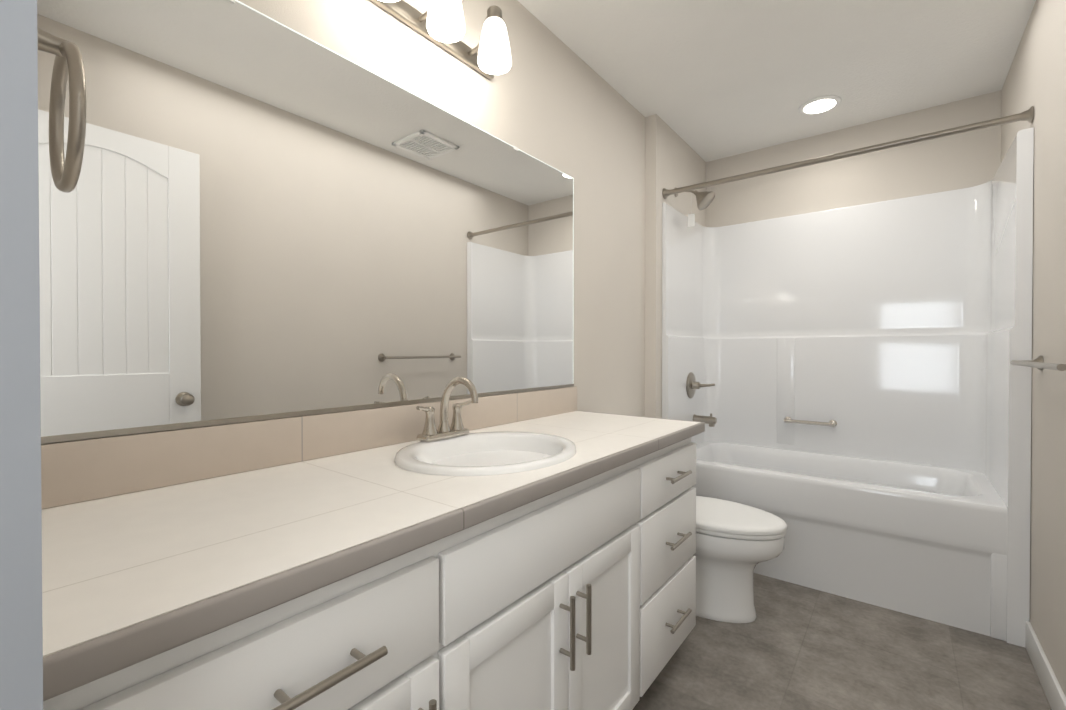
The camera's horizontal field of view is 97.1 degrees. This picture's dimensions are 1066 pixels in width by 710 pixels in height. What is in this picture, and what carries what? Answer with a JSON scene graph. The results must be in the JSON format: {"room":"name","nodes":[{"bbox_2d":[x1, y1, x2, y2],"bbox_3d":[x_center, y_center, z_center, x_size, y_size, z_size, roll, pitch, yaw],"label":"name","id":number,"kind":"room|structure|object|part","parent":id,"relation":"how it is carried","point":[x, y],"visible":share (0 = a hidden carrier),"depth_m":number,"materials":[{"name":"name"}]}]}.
{"room":"bathroom","nodes":[
{"label":"bathroom","id":0,"kind":"room"},
{"bbox_2d":[44,0,644,443],"bbox_3d":[-0.361,-0.103,1.484,0.120,2.446,5.004,0,1,38],"label":"wall","id":1,"kind":"structure","parent":0,"point":[552,100],"depth_m":2.06,"materials":[{"name":"paint"}]},
{"bbox_2d":[37,0,573,443],"bbox_3d":[-0.344,-0.315,1.398,0.008,0.916,1.689,0,1,38],"label":"mirror","id":2,"kind":"object","parent":1,"relation":"attached to","point":[254,215],"visible":1,"depth_m":1.07,"materials":[{"name":"silver mirror"}]},
{"bbox_2d":[41,386,577,519],"bbox_3d":[-0.335,0.199,1.411,0.010,0.108,1.713,0,1,38],"label":"backsplash","id":3,"kind":"structure","parent":1,"relation":"attached to","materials":[{"name":"tile"}]},
{"bbox_2d":[370,0,511,78],"bbox_3d":[-0.274,-0.989,1.336,0.187,0.173,0.640,0,1,38],"label":"vanity light","id":4,"kind":"object","parent":1,"relation":"attached to","point":[440,23],"visible":1,"depth_m":1.42,"materials":[{"name":"white glass"}]},
{"bbox_2d":[645,114,705,417],"bbox_3d":[0.918,-0.116,2.969,0.065,2.446,0.847,0,1,38],"label":"wall","id":5,"kind":"structure","parent":0,"point":[673,159],"depth_m":2.65,"materials":[{"name":"paint"}]},
{"bbox_2d":[662,106,1033,198],"bbox_3d":[1.330,-0.922,2.247,1.462,0.060,0.060,0,1,38],"label":"shower rod","id":6,"kind":"object","parent":5,"relation":"attached to","point":[1027,115],"visible":0.98,"depth_m":2.10,"materials":[{"name":"silver metal"}]},
{"bbox_2d":[517,0,1035,161],"bbox_3d":[0.261,-1.372,0.929,1.831,0.100,5.154,0,1,38],"label":"ceiling","id":7,"kind":"structure","parent":0,"point":[708,80],"depth_m":2.10,"materials":[{"name":"paint"}]},
{"bbox_2d":[799,95,840,114],"bbox_3d":[1.530,-1.329,2.512,0.196,0.009,0.196,0,1,38],"label":"recessed light","id":8,"kind":"object","parent":7,"relation":"in","point":[819,105],"visible":0.98,"depth_m":2.50,"materials":[{"name":"white plastic"}]},
{"bbox_2d":[632,573,1051,709],"bbox_3d":[0.261,1.174,0.950,1.831,0.100,5.154,0,1,38],"label":"floor","id":9,"kind":"structure","parent":0,"point":[792,646],"depth_m":1.70,"materials":[{"name":"tile"}]},
{"bbox_2d":[0,0,42,709],"bbox_3d":[-0.372,0.107,0.272,0.015,2.045,0.120,0,1,38],"label":"door frame","id":10,"kind":"structure","parent":9,"relation":"on","point":[21,656],"depth_m":0.31,"materials":[{"name":"grey paint"}]},
{"bbox_2d":[43,428,704,709],"bbox_3d":[-0.115,0.704,1.233,0.580,0.834,1.698,0,1,38],"label":"bathroom vanity","id":11,"kind":"object","parent":9,"relation":"on","point":[532,550],"depth_m":0.85,"materials":[{"name":"white paint"}]},
{"bbox_2d":[41,408,704,683],"bbox_3d":[-0.113,0.272,1.246,0.564,0.035,1.726,0,1,38],"label":"countertop","id":12,"kind":"structure","parent":11,"relation":"on","point":[122,571],"depth_m":0.69,"materials":[{"name":"beige tile"}]},
{"bbox_2d":[413,376,480,439],"bbox_3d":[-0.215,0.150,1.328,0.161,0.180,0.206,0,1,38],"label":"faucet","id":13,"kind":"object","parent":12,"relation":"on","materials":[{"name":"silver metal"}]},
{"bbox_2d":[353,424,612,487],"bbox_3d":[-0.113,0.320,1.233,0.430,0.162,0.504,0,1,38],"label":"sink","id":14,"kind":"object","parent":12,"relation":"in","point":[499,452],"depth_m":1.28,"materials":[{"name":"white ceramic"}]},
{"bbox_2d":[693,496,786,622],"bbox_3d":[0.730,0.725,2.145,0.764,0.778,0.430,0,1,38],"label":"toilet","id":15,"kind":"object","parent":9,"relation":"on","point":[736,543],"visible":0.5,"depth_m":1.96,"materials":[{"name":"white ceramic"}]},
{"bbox_3d":[0.811,0.708,2.082,0.558,0.050,0.387,0,1,38],"label":"seat","id":16,"kind":"part","parent":15,"relation":"part of","materials":[{"name":"white plastic"}]},
{"bbox_2d":[662,127,1033,647],"bbox_3d":[1.546,0.053,2.531,1.462,2.116,0.762,0,1,38],"label":"shower","id":17,"kind":"object","parent":9,"relation":"on","point":[850,387],"visible":0.94,"depth_m":2.51,"materials":[{"name":"white plastic"}]},
{"bbox_3d":[1.009,-0.281,2.845,0.226,1.454,0.321,0,1,38],"label":"trim","id":18,"kind":"part","parent":17,"relation":"part of","materials":[{"name":"silver metal"}]},
{"bbox_2d":[662,438,1028,646],"bbox_3d":[1.546,0.849,2.537,1.454,0.523,0.755,0,1,38],"label":"tub","id":19,"kind":"object","parent":17,"relation":"in","point":[933,541],"depth_m":2.11,"materials":[{"name":"white plastic"}]},
{"bbox_2d":[706,90,1000,226],"bbox_3d":[1.793,-0.115,2.898,1.531,2.446,0.120,0,1,38],"label":"wall","id":20,"kind":"structure","parent":0,"point":[961,160],"depth_m":2.72,"materials":[{"name":"paint"}]},
{"bbox_2d":[1001,0,1065,696],"bbox_3d":[0.939,-0.095,0.467,0.120,2.446,5.004,0,1,38],"label":"wall","id":21,"kind":"structure","parent":0,"point":[1036,78],"depth_m":1.60,"materials":[{"name":"paint"}]},
{"bbox_2d":[1010,355,1065,370],"bbox_3d":[1.574,0.030,1.441,0.075,0.053,0.664,0,1,38],"label":"towel rail","id":22,"kind":"object","parent":21,"relation":"attached to","point":[1038,363],"visible":1,"depth_m":1.41,"materials":[{"name":"silver metal"}]},
{"bbox_2d":[1025,621,1065,709],"bbox_3d":[1.107,1.073,0.798,0.013,0.105,2.518,0,1,38],"label":"baseboard","id":23,"kind":"structure","parent":21,"relation":"attached to","point":[1053,690],"depth_m":1.56,"materials":[{"name":"white paint"}]},
{"bbox_3d":[-0.642,-0.095,0.482,0.672,2.446,0.120,0,1,38],"label":"wall","id":24,"kind":"structure","parent":0,"visible":0},
{"bbox_2d":[37,28,86,192],"bbox_3d":[-0.592,-0.305,0.565,0.165,0.204,0.070,0,1,38],"label":"towel ring","id":25,"kind":"object","parent":24,"relation":"attached to","point":[66,171],"visible":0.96,"depth_m":0.56,"materials":[{"name":"silver metal"}]}
]}

